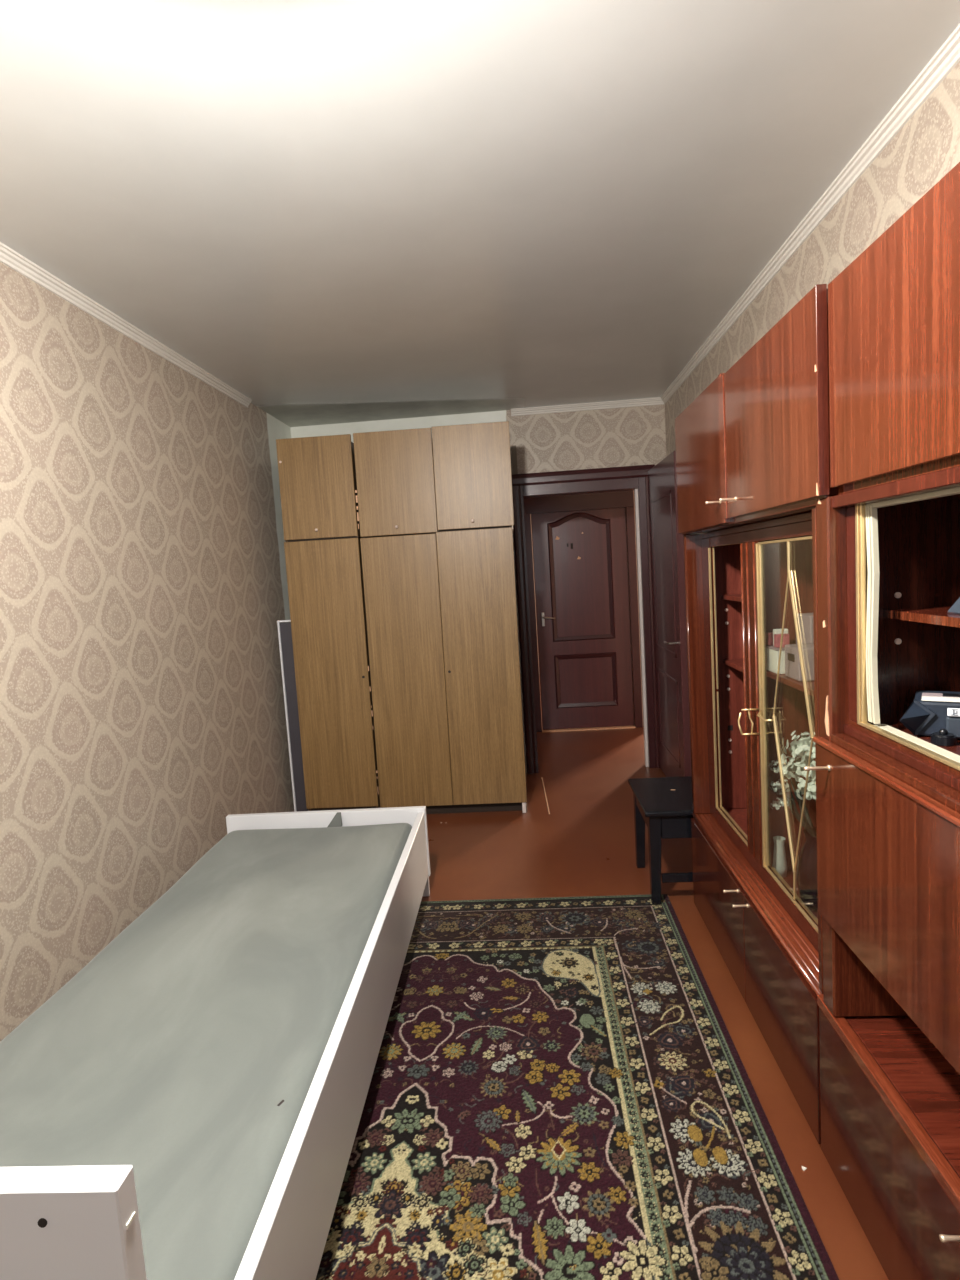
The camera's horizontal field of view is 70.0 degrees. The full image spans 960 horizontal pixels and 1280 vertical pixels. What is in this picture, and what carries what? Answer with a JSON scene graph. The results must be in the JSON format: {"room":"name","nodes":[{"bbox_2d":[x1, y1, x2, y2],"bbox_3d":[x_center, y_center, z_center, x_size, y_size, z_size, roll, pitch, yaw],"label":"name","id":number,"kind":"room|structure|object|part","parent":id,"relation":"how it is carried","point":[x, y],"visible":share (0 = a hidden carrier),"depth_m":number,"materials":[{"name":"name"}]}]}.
{"room":"bedroom","nodes":[
{"label":"bedroom","id":0,"kind":"room"},
{"bbox_2d":[0,262,293,1041],"bbox_3d":[-1.488,0.141,1.335,0.100,2.500,7.240,-3,6,4],"label":"wall","id":1,"kind":"structure","parent":0,"point":[144,587],"depth_m":2.56,"materials":[{"name":"paper"}]},
{"bbox_2d":[0,242,251,407],"bbox_3d":[-1.526,-1.040,0.788,0.030,0.042,6.390,-3,6,4],"label":"crown molding","id":2,"kind":"structure","parent":1,"relation":"attached to","point":[9,257],"depth_m":2.59,"materials":[{"name":"white plastic"}]},
{"bbox_2d":[290,404,665,772],"bbox_3d":[0.040,-0.294,4.791,2.530,2.500,0.100,-3,6,4],"label":"wall","id":3,"kind":"structure","parent":0,"point":[627,436],"depth_m":4.60,"materials":[{"name":"paper"}]},
{"bbox_2d":[511,445,517,473],"bbox_3d":[0.233,-1.214,4.624,0.033,0.190,0.022,-3,6,4],"label":"batten","id":4,"kind":"object","parent":3,"relation":"attached to","point":[513,448],"visible":1,"depth_m":4.61,"materials":[{"name":"brown wood"}]},
{"bbox_2d":[512,464,659,773],"bbox_3d":[0.751,-0.121,4.763,0.962,2.072,0.144,-3,6,4],"label":"door frame","id":5,"kind":"structure","parent":3,"relation":"attached to","point":[625,478],"depth_m":4.67,"materials":[{"name":"brown paint"}]},
{"bbox_3d":[0.302,-0.051,4.738,0.062,1.995,0.024,-3,6,4],"label":"casing","id":6,"kind":"part","parent":5,"relation":"part of","materials":[{"name":"brown wood"}]},
{"bbox_3d":[0.686,-1.106,4.606,0.962,0.077,0.024,-3,6,4],"label":"head casing","id":7,"kind":"part","parent":5,"relation":"part of","materials":[{"name":"brown wood"}]},
{"bbox_3d":[1.198,-0.102,4.677,0.062,1.995,0.024,-3,6,4],"label":"casing","id":8,"kind":"part","parent":5,"relation":"part of","materials":[{"name":"wood"}]},
{"bbox_2d":[511,397,663,415],"bbox_3d":[0.714,-1.551,4.556,1.015,0.042,0.030,-3,6,4],"label":"crown molding","id":9,"kind":"structure","parent":3,"relation":"attached to","point":[645,401],"depth_m":4.55,"materials":[{"name":"white plastic"}]},
{"bbox_2d":[648,451,691,776],"bbox_3d":[1.148,-0.083,4.277,0.097,2.018,0.790,-3,6,4],"label":"door","id":10,"kind":"structure","parent":3,"relation":"in","point":[667,545],"depth_m":4.14,"materials":[{"name":"wood"}]},
{"bbox_3d":[1.136,-0.406,4.249,0.005,0.970,0.580,-3,6,4],"label":"panel moulding","id":11,"kind":"part","parent":10,"relation":"part of","materials":[{"name":"brown wood"}]},
{"bbox_3d":[1.191,0.473,4.336,0.005,0.520,0.580,-3,6,4],"label":"panel moulding","id":12,"kind":"part","parent":10,"relation":"part of","materials":[{"name":"brown wood"}]},
{"bbox_3d":[1.117,0.016,4.028,0.057,0.016,0.107,-3,6,4],"label":"lever handle","id":13,"kind":"part","parent":10,"relation":"part of","materials":[{"name":"metal"}]},
{"bbox_2d":[0,0,959,426],"bbox_3d":[-0.259,-1.224,1.120,2.730,0.100,7.240,-3,6,4],"label":"ceiling","id":14,"kind":"structure","parent":0,"point":[335,211],"depth_m":1.82,"materials":[{"name":"paint"}]},
{"bbox_2d":[530,515,538,664],"bbox_3d":[1.250,-0.809,9.257,5.800,2.500,0.100,-3,6,4],"label":"wall","id":15,"kind":"structure","parent":0,"point":[530,515],"depth_m":9.25,"materials":[{"name":"paint"}]},
{"bbox_2d":[293,675,888,1279],"bbox_3d":[0.970,1.080,3.525,5.600,0.100,11.700,-3,6,4],"label":"floor","id":16,"kind":"structure","parent":0,"point":[585,846],"depth_m":3.29,"materials":[{"name":"red paint"}]},
{"bbox_2d":[0,806,430,1279],"bbox_3d":[-0.748,0.888,1.936,0.904,0.806,2.320,-3,6,3],"label":"bed","id":17,"kind":"object","parent":16,"relation":"on","point":[57,1222],"visible":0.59,"depth_m":1.27,"materials":[{"name":"white laminate"}]},
{"bbox_3d":[-0.808,0.954,0.797,0.900,0.706,0.033,-3,6,3],"label":"headboard","id":18,"kind":"part","parent":17,"relation":"part of","materials":[{"name":"white laminate"}]},
{"bbox_2d":[0,812,411,1279],"bbox_3d":[-0.744,0.975,1.938,0.838,0.193,2.232,-3,6,3],"label":"mattress","id":19,"kind":"object","parent":17,"relation":"on","point":[187,1053],"visible":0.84,"depth_m":1.64,"materials":[{"name":"grey fabric"}]},
{"bbox_3d":[-0.684,0.925,3.089,0.904,0.316,0.030,-3,6,3],"label":"footboard","id":20,"kind":"part","parent":17,"relation":"part of","materials":[{"name":"white laminate"}]},
{"bbox_3d":[-0.306,1.017,1.930,0.028,0.287,2.253,-3,6,3],"label":"rail","id":21,"kind":"part","parent":17,"relation":"part of","materials":[{"name":"white laminate"}]},
{"bbox_3d":[-0.249,1.104,3.085,0.040,0.092,0.028,-3,6,3],"label":"leg","id":22,"kind":"part","parent":17,"relation":"part of","materials":[{"name":"white laminate"}]},
{"bbox_2d":[277,620,308,811],"bbox_3d":[-1.121,0.488,4.127,0.085,1.220,0.030,-3,6,4],"label":"framed board","id":23,"kind":"object","parent":16,"relation":"on","point":[284,629],"visible":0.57,"depth_m":4.12,"materials":[{"name":"white laminate"}]},
{"bbox_3d":[-1.158,0.490,4.130,0.011,1.220,0.030,-3,6,4],"label":"frame","id":24,"kind":"part","parent":23,"relation":"part of","materials":[{"name":"white laminate"}]},
{"bbox_2d":[284,538,379,810],"bbox_3d":[-0.849,0.220,4.358,0.447,1.673,0.654,-3,6,4],"label":"wardrobe","id":25,"kind":"object","parent":16,"relation":"on","point":[325,583],"visible":0.82,"depth_m":4.03,"materials":[{"name":"brown wood"}]},
{"bbox_2d":[276,434,361,541],"bbox_3d":[-0.910,-0.900,4.238,0.448,0.582,0.673,-3,6,4],"label":"upper cabinet","id":26,"kind":"object","parent":25,"relation":"on","point":[317,475],"visible":0.8,"depth_m":3.93,"materials":[{"name":"brown wood"}]},
{"bbox_3d":[-0.899,-0.621,4.286,0.400,0.016,0.633,-3,6,4],"label":"panel","id":27,"kind":"part","parent":26,"relation":"part of","materials":[{"name":"brown wood"}]},
{"bbox_3d":[-0.708,-0.896,4.246,0.016,0.546,0.633,-3,6,4],"label":"panel","id":28,"kind":"part","parent":26,"relation":"part of","materials":[{"name":"brown wood"}]},
{"bbox_3d":[-0.803,0.983,4.444,0.398,0.016,0.633,-3,6,4],"label":"panel","id":29,"kind":"part","parent":25,"relation":"part of","materials":[{"name":"brown wood"}]},
{"bbox_3d":[-0.645,0.208,4.355,0.016,1.672,0.633,-3,6,4],"label":"panel","id":30,"kind":"part","parent":25,"relation":"part of","materials":[{"name":"brown wood"}]},
{"bbox_2d":[360,527,526,813],"bbox_3d":[-0.185,0.183,4.311,0.881,1.673,0.658,-3,6,4],"label":"wardrobe","id":31,"kind":"object","parent":16,"relation":"on","point":[441,609],"visible":0.93,"depth_m":3.99,"materials":[{"name":"brown wood"}]},
{"bbox_3d":[-0.424,0.197,4.012,0.443,1.600,0.016,-3,6,4],"label":"door","id":32,"kind":"part","parent":31,"relation":"part of","materials":[{"name":"brown wood"}]},
{"bbox_2d":[353,421,513,537],"bbox_3d":[-0.244,-0.936,4.187,0.887,0.587,0.685,-3,6,4],"label":"upper cabinet","id":33,"kind":"object","parent":31,"relation":"on","point":[450,477],"visible":0.92,"depth_m":3.88,"materials":[{"name":"brown wood"}]},
{"bbox_3d":[-0.481,-0.894,3.904,0.449,0.584,0.016,-3,6,4],"label":"door","id":34,"kind":"part","parent":33,"relation":"part of","materials":[{"name":"brown wood"}]},
{"bbox_3d":[-0.230,-0.654,4.241,0.838,0.016,0.633,-3,6,4],"label":"panel","id":35,"kind":"part","parent":33,"relation":"part of","materials":[{"name":"brown wood"}]},
{"bbox_3d":[-0.040,-0.922,3.862,0.437,0.577,0.016,-3,6,4],"label":"door","id":36,"kind":"part","parent":33,"relation":"part of","materials":[{"name":"brown wood"}]},
{"bbox_3d":[-0.167,0.151,4.635,0.834,1.632,0.006,-3,6,4],"label":"panel","id":37,"kind":"part","parent":31,"relation":"part of","materials":[{"name":"brown wood"}]},
{"bbox_3d":[0.013,0.170,3.978,0.441,1.606,0.016,-3,6,4],"label":"door","id":38,"kind":"part","parent":31,"relation":"part of","materials":[{"name":"brown wood"}]},
{"bbox_3d":[0.238,0.161,4.295,0.016,1.668,0.633,-3,6,4],"label":"panel","id":39,"kind":"part","parent":31,"relation":"part of","materials":[{"name":"brown wood"}]},
{"bbox_2d":[542,779,549,813],"bbox_3d":[0.416,0.983,4.347,0.006,0.001,0.686,-3,6,2],"label":"splinter","id":40,"kind":"object","parent":16,"relation":"on","point":[542,779],"visible":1,"depth_m":4.28,"materials":[{"name":"brown wood"}]},
{"bbox_2d":[316,894,838,1279],"bbox_3d":[-0.224,1.325,1.236,1.844,0.010,3.558,-3,6,4],"label":"carpet","id":41,"kind":"object","parent":16,"relation":"on","point":[560,1088],"visible":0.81,"depth_m":1.76,"materials":[{"name":"carpet"}]},
{"bbox_2d":[628,776,693,904],"bbox_3d":[0.887,0.874,3.022,0.380,0.419,0.457,-3,6,4],"label":"stool","id":42,"kind":"object","parent":16,"relation":"on","point":[665,804],"visible":0.51,"depth_m":2.85,"materials":[{"name":"black paint"}]},
{"bbox_3d":[0.754,0.876,3.215,0.051,0.394,0.050,-3,6,4],"label":"leg","id":43,"kind":"part","parent":42,"relation":"part of","materials":[{"name":"black paint"}]},
{"bbox_3d":[0.731,0.908,2.851,0.051,0.383,0.050,-3,6,4],"label":"leg","id":44,"kind":"part","parent":42,"relation":"part of","materials":[{"name":"black paint"}]},
{"bbox_3d":[0.875,0.679,3.003,0.380,0.024,0.457,-3,6,4],"label":"seat","id":45,"kind":"part","parent":42,"relation":"part of","materials":[{"name":"black paint"}]},
{"bbox_2d":[691,812,821,1143],"bbox_3d":[0.989,0.953,2.182,0.417,0.414,1.196,-3,6,4],"label":"sideboard","id":46,"kind":"object","parent":16,"relation":"on","point":[773,965],"visible":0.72,"depth_m":1.96,"materials":[{"name":"brown wood"}]},
{"bbox_3d":[0.851,0.928,2.456,0.018,0.357,0.654,-3,6,4],"label":"door","id":47,"kind":"part","parent":46,"relation":"part of","materials":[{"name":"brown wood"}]},
{"bbox_3d":[0.792,0.793,2.165,0.046,0.012,0.012,-3,6,4],"label":"pin handle","id":48,"kind":"part","parent":46,"relation":"part of","materials":[{"name":"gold metal"}]},
{"bbox_3d":[0.787,0.803,2.070,0.046,0.012,0.012,-3,6,4],"label":"pin handle","id":49,"kind":"part","parent":46,"relation":"part of","materials":[{"name":"gold metal"}]},
{"bbox_2d":[684,507,822,993],"bbox_3d":[0.966,0.195,2.104,0.367,1.108,1.194,-3,6,4],"label":"display cabinet","id":50,"kind":"object","parent":46,"relation":"on","point":[744,583],"visible":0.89,"depth_m":2.14,"materials":[{"name":"brown wood"}]},
{"bbox_3d":[0.889,0.156,2.631,0.018,1.084,0.110,-3,6,4],"label":"door frame","id":51,"kind":"part","parent":50,"relation":"part of","materials":[{"name":"brown wood"}]},
{"bbox_3d":[1.005,0.135,2.687,0.361,1.108,0.020,-3,6,4],"label":"panel","id":52,"kind":"part","parent":50,"relation":"part of","materials":[{"name":"brown wood"}]},
{"bbox_2d":[721,594,741,601],"bbox_3d":[1.027,-0.143,2.359,0.230,0.016,0.548,-3,6,4],"label":"shelf","id":53,"kind":"object","parent":50,"relation":"attached to","point":[724,597],"depth_m":2.57,"materials":[{"name":"brown wood"}]},
{"bbox_2d":[723,658,742,671],"bbox_3d":[1.043,0.105,2.384,0.230,0.016,0.548,-3,6,4],"label":"shelf","id":54,"kind":"object","parent":50,"relation":"attached to","point":[736,663],"depth_m":2.59,"materials":[{"name":"brown wood"}]},
{"bbox_3d":[0.811,0.246,2.074,0.057,0.081,0.022,-3,6,4],"label":"bow handle","id":55,"kind":"part","parent":50,"relation":"part of","materials":[{"name":"gold metal"}]},
{"bbox_3d":[0.854,0.197,2.124,0.026,0.992,0.127,-3,6,4],"label":"post","id":56,"kind":"part","parent":50,"relation":"part of","materials":[{"name":"brown wood"}]},
{"bbox_2d":[675,284,837,534],"bbox_3d":[0.882,-0.568,1.989,0.433,0.438,1.280,-3,6,4],"label":"upper cabinet","id":57,"kind":"object","parent":50,"relation":"on","point":[753,446],"visible":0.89,"depth_m":1.67,"materials":[{"name":"brown wood"}]},
{"bbox_3d":[0.744,-0.595,2.325,0.018,0.433,0.616,-3,6,4],"label":"door","id":58,"kind":"part","parent":57,"relation":"part of","materials":[{"name":"brown wood"}]},
{"bbox_3d":[0.706,-0.417,2.074,0.046,0.012,0.012,-3,6,4],"label":"pin handle","id":59,"kind":"part","parent":57,"relation":"part of","materials":[{"name":"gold metal"}]},
{"bbox_3d":[0.693,-0.393,1.916,0.046,0.012,0.012,-3,6,4],"label":"pin handle","id":60,"kind":"part","parent":57,"relation":"part of","materials":[{"name":"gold metal"}]},
{"bbox_3d":[0.927,-0.363,2.015,0.370,0.018,1.264,-3,6,4],"label":"panel","id":61,"kind":"part","parent":57,"relation":"part of","materials":[{"name":"brown wood"}]},
{"bbox_3d":[0.702,-0.528,1.686,0.020,0.408,0.646,-3,6,4],"label":"door","id":62,"kind":"part","parent":57,"relation":"part of","materials":[{"name":"brown wood"}]},
{"bbox_3d":[0.880,-0.499,1.376,0.364,0.420,0.018,-3,6,4],"label":"panel","id":63,"kind":"part","parent":57,"relation":"part of","materials":[{"name":"brown wood"}]},
{"bbox_3d":[0.963,-0.348,2.048,0.293,0.020,1.156,-3,6,4],"label":"panel","id":64,"kind":"part","parent":50,"relation":"part of","materials":[{"name":"brown wood"}]},
{"bbox_3d":[0.822,-0.307,2.006,0.016,0.035,1.046,-3,6,4],"label":"rail","id":65,"kind":"part","parent":50,"relation":"part of","materials":[{"name":"brown wood"}]},
{"bbox_3d":[0.842,0.207,2.049,0.012,0.984,0.010,-3,6,4],"label":"gilt frame","id":66,"kind":"part","parent":50,"relation":"part of","materials":[{"name":"gold metal"}]},
{"bbox_3d":[0.844,0.202,2.033,0.008,0.972,0.004,-3,6,4],"label":"gilt frame","id":67,"kind":"part","parent":50,"relation":"part of","materials":[{"name":"gold metal"}]},
{"bbox_3d":[0.821,0.221,1.986,0.024,0.016,0.103,-3,6,4],"label":"bow handle","id":68,"kind":"part","parent":50,"relation":"part of","materials":[{"name":"gold metal"}]},
{"bbox_3d":[0.886,0.724,2.107,0.018,0.058,1.046,-3,6,4],"label":"rail","id":69,"kind":"part","parent":50,"relation":"part of","materials":[{"name":"brown wood"}]},
{"bbox_3d":[1.038,0.734,2.148,0.278,0.020,1.144,-3,6,4],"label":"panel","id":70,"kind":"part","parent":50,"relation":"part of","materials":[{"name":"brown wood"}]},
{"bbox_2d":[765,645,784,673],"bbox_3d":[0.893,0.056,2.027,0.072,0.073,0.112,-3,6,4],"label":"box","id":71,"kind":"object","parent":50,"relation":"on","point":[772,653],"visible":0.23,"depth_m":2.00,"materials":[{"name":"beige cardboard"}]},
{"bbox_2d":[765,632,772,645],"bbox_3d":[0.882,-0.004,2.064,0.038,0.038,0.022,-3,6,4],"label":"packet","id":72,"kind":"object","parent":71,"relation":"on","point":[769,635],"visible":0.52,"depth_m":2.06,"materials":[{"name":"red cardboard"}]},
{"bbox_3d":[0.891,0.021,2.024,0.072,0.004,0.112,-3,6,4],"label":"carton lid","id":73,"kind":"part","parent":71,"relation":"part of","materials":[{"name":"white cardboard"}]},
{"bbox_2d":[773,628,787,644],"bbox_3d":[0.892,-0.008,2.034,0.038,0.050,0.022,-3,6,4],"label":"packet","id":74,"kind":"object","parent":71,"relation":"on","point":[775,631],"visible":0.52,"depth_m":2.02,"materials":[{"name":"white paper"}]},
{"bbox_2d":[774,633,789,647],"bbox_3d":[0.883,0.002,2.005,0.038,0.038,0.022,-3,6,4],"label":"packet","id":75,"kind":"object","parent":71,"relation":"on","point":[777,637],"visible":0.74,"depth_m":2.00,"materials":[{"name":"red cardboard"}]},
{"bbox_2d":[769,760,789,877],"bbox_3d":[0.920,0.549,2.101,0.057,0.369,0.062,-7,7,-31],"label":"vase","id":76,"kind":"object","parent":50,"relation":"on","point":[779,863],"visible":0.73,"depth_m":2.11,"materials":[{"name":"white ceramic"}]},
{"bbox_3d":[0.799,-0.257,1.762,0.012,0.007,0.466,-3,6,4],"label":"gilt frame","id":77,"kind":"part","parent":50,"relation":"part of","materials":[{"name":"gold metal"}]},
{"bbox_2d":[766,670,814,696],"bbox_3d":[0.980,0.117,1.804,0.278,0.016,0.580,-3,6,4],"label":"shelf","id":78,"kind":"object","parent":50,"relation":"attached to","point":[793,683],"depth_m":1.86,"materials":[{"name":"brown wood"}]},
{"bbox_3d":[0.858,0.716,1.859,0.008,0.007,0.468,-3,6,4],"label":"gilt frame","id":79,"kind":"part","parent":50,"relation":"part of","materials":[{"name":"gold metal"}]},
{"bbox_3d":[0.872,0.714,1.851,0.007,0.008,0.453,-3,6,4],"label":"gilt frame","id":80,"kind":"part","parent":50,"relation":"part of","materials":[{"name":"gold metal"}]},
{"bbox_2d":[777,731,817,909],"bbox_3d":[0.937,0.503,1.923,0.144,0.495,0.255,-3,6,4],"label":"vase","id":81,"kind":"object","parent":50,"relation":"on","point":[806,878],"visible":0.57,"depth_m":1.90,"materials":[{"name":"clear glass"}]},
{"bbox_2d":[785,643,813,681],"bbox_3d":[0.897,0.061,1.885,0.082,0.090,0.102,-3,6,4],"label":"box","id":82,"kind":"object","parent":50,"relation":"on","point":[792,660],"visible":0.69,"depth_m":1.85,"materials":[{"name":"grey cardboard"}]},
{"bbox_2d":[796,613,813,643],"bbox_3d":[0.986,0.006,1.999,0.085,0.165,0.110,-3,6,4],"label":"box","id":83,"kind":"object","parent":50,"relation":"on","point":[805,620],"visible":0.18,"depth_m":1.98,"materials":[{"name":"grey cardboard"}]},
{"bbox_3d":[0.933,0.254,1.520,0.361,1.108,0.018,-3,6,4],"label":"panel","id":84,"kind":"part","parent":50,"relation":"part of","materials":[{"name":"brown wood"}]},
{"bbox_3d":[1.003,0.755,2.160,0.364,0.017,1.196,-3,6,4],"label":"panel","id":85,"kind":"part","parent":46,"relation":"part of","materials":[{"name":"brown wood"}]},
{"bbox_3d":[0.814,0.988,1.865,0.018,0.357,0.530,-3,6,4],"label":"door","id":86,"kind":"part","parent":46,"relation":"part of","materials":[{"name":"brown wood"}]},
{"bbox_2d":[817,994,959,1279],"bbox_3d":[0.922,1.061,1.098,0.417,0.418,0.978,-3,6,4],"label":"sideboard","id":87,"kind":"object","parent":16,"relation":"on","point":[890,1099],"visible":0.81,"depth_m":1.31,"materials":[{"name":"brown wood"}]},
{"bbox_2d":[804,466,959,1073],"bbox_3d":[0.863,0.300,1.010,0.438,1.118,0.946,-3,6,4],"label":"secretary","id":88,"kind":"object","parent":87,"relation":"on","point":[888,796],"depth_m":1.34,"materials":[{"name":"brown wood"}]},
{"bbox_3d":[0.693,0.264,1.409,0.051,0.012,0.012,-3,6,4],"label":"pin handle","id":89,"kind":"part","parent":88,"relation":"part of","materials":[{"name":"gold metal"}]},
{"bbox_3d":[0.922,0.253,1.450,0.374,1.118,0.056,-3,6,4],"label":"panel","id":90,"kind":"part","parent":88,"relation":"part of","materials":[{"name":"brown wood"}]},
{"bbox_2d":[828,162,959,494],"bbox_3d":[0.846,-0.456,0.903,0.372,0.405,0.890,-3,6,4],"label":"upper cabinet","id":91,"kind":"object","parent":88,"relation":"on","point":[894,311],"visible":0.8,"depth_m":1.10,"materials":[{"name":"brown wood"}]},
{"bbox_3d":[0.867,-0.264,0.922,0.354,0.018,0.890,-3,6,4],"label":"panel","id":92,"kind":"part","parent":91,"relation":"part of","materials":[{"name":"brown wood"}]},
{"bbox_3d":[0.721,0.250,0.994,0.036,0.024,0.872,-3,6,4],"label":"sill","id":93,"kind":"part","parent":88,"relation":"part of","materials":[{"name":"brown wood"}]},
{"bbox_3d":[0.860,-0.243,0.935,0.360,0.024,0.872,-3,6,4],"label":"panel","id":94,"kind":"part","parent":88,"relation":"part of","materials":[{"name":"brown wood"}]},
{"bbox_2d":[889,606,959,617],"bbox_3d":[0.924,-0.017,0.952,0.260,0.016,0.866,-3,6,4],"label":"shelf","id":95,"kind":"object","parent":88,"relation":"attached to","point":[894,611],"depth_m":1.32,"materials":[{"name":"brown wood"}]},
{"bbox_2d":[900,690,959,738],"bbox_3d":[0.920,0.141,1.276,0.232,0.072,0.160,0,7,34],"label":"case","id":96,"kind":"object","parent":88,"relation":"on","point":[930,712],"visible":0.94,"depth_m":1.28,"materials":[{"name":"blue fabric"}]},
{"bbox_3d":[0.838,0.173,1.239,0.040,0.027,0.040,-3,6,4],"label":"lens cap","id":97,"kind":"part","parent":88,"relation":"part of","materials":[{"name":"black plastic"}]},
{"bbox_3d":[0.838,0.167,1.238,0.013,0.014,0.014,-3,6,4],"label":"cap knob","id":98,"kind":"part","parent":88,"relation":"part of","materials":[{"name":"black plastic"}]},
{"bbox_2d":[947,597,959,613],"bbox_3d":[0.904,-0.078,1.115,0.138,0.074,0.241,-3,6,4],"label":"box","id":99,"kind":"object","parent":88,"relation":"on","point":[955,609],"visible":1,"depth_m":1.22,"materials":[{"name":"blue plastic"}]},
{"bbox_3d":[0.945,0.865,1.077,0.346,0.018,0.978,-3,6,4],"label":"panel","id":100,"kind":"part","parent":87,"relation":"part of","materials":[{"name":"brown wood"}]},
{"bbox_3d":[0.723,0.908,1.040,0.046,0.012,0.012,-3,6,4],"label":"pin handle","id":101,"kind":"part","parent":87,"relation":"part of","materials":[{"name":"gold metal"}]},
{"bbox_2d":[633,490,642,720],"bbox_3d":[-0.129,-0.406,6.029,3.240,2.500,0.100,-3,6,4],"label":"wall","id":102,"kind":"structure","parent":0,"point":[633,490],"depth_m":5.90,"materials":[{"name":"paint"}]},
{"bbox_2d":[524,490,642,732],"bbox_3d":[0.883,-0.238,5.930,0.950,2.060,0.128,-3,6,4],"label":"door","id":103,"kind":"structure","parent":102,"relation":"in","point":[583,558],"depth_m":5.92,"materials":[{"name":"brown wood"}]},
{"bbox_3d":[0.453,-0.136,5.986,0.075,1.900,0.090,-3,6,4],"label":"casing","id":104,"kind":"part","parent":103,"relation":"part of","materials":[{"name":"brown wood"}]},
{"bbox_3d":[0.592,-0.178,5.921,0.116,0.120,0.063,-3,6,4],"label":"lever handle","id":105,"kind":"part","parent":103,"relation":"part of","materials":[{"name":"metal"}]},
{"bbox_3d":[0.825,-1.183,5.856,0.950,0.160,0.090,-3,6,4],"label":"head casing","id":106,"kind":"part","parent":103,"relation":"part of","materials":[{"name":"brown wood"}]},
{"bbox_3d":[0.871,-0.543,5.894,0.543,1.103,0.016,-3,6,4],"label":"panel moulding","id":107,"kind":"part","parent":103,"relation":"part of","materials":[{"name":"brown wood"}]},
{"bbox_3d":[0.871,-0.544,5.901,0.455,1.015,0.014,-3,6,4],"label":"raised panel","id":108,"kind":"part","parent":103,"relation":"part of","materials":[{"name":"brown wood"}]},
{"bbox_3d":[0.927,0.353,5.989,0.455,0.390,0.014,-3,6,4],"label":"raised panel","id":109,"kind":"part","parent":103,"relation":"part of","materials":[{"name":"brown wood"}]},
{"bbox_3d":[0.927,0.353,5.982,0.543,0.478,0.016,-3,6,4],"label":"panel moulding","id":110,"kind":"part","parent":103,"relation":"part of","materials":[{"name":"brown wood"}]},
{"bbox_3d":[1.330,-0.185,5.927,0.065,1.900,0.090,-3,6,4],"label":"casing","id":111,"kind":"part","parent":103,"relation":"part of","materials":[{"name":"brown wood"}]},
{"bbox_2d":[665,61,959,534],"bbox_3d":[1.132,-0.006,1.158,0.100,2.500,7.240,-3,6,4],"label":"wall","id":112,"kind":"structure","parent":0,"point":[926,148],"depth_m":1.95,"materials":[{"name":"paper"}]},
{"bbox_2d":[661,24,959,403],"bbox_3d":[0.987,-1.218,0.993,0.030,0.042,7.140,-3,6,4],"label":"crown molding","id":113,"kind":"structure","parent":112,"relation":"attached to","point":[947,57],"depth_m":1.95,"materials":[{"name":"white plastic"}]}
]}

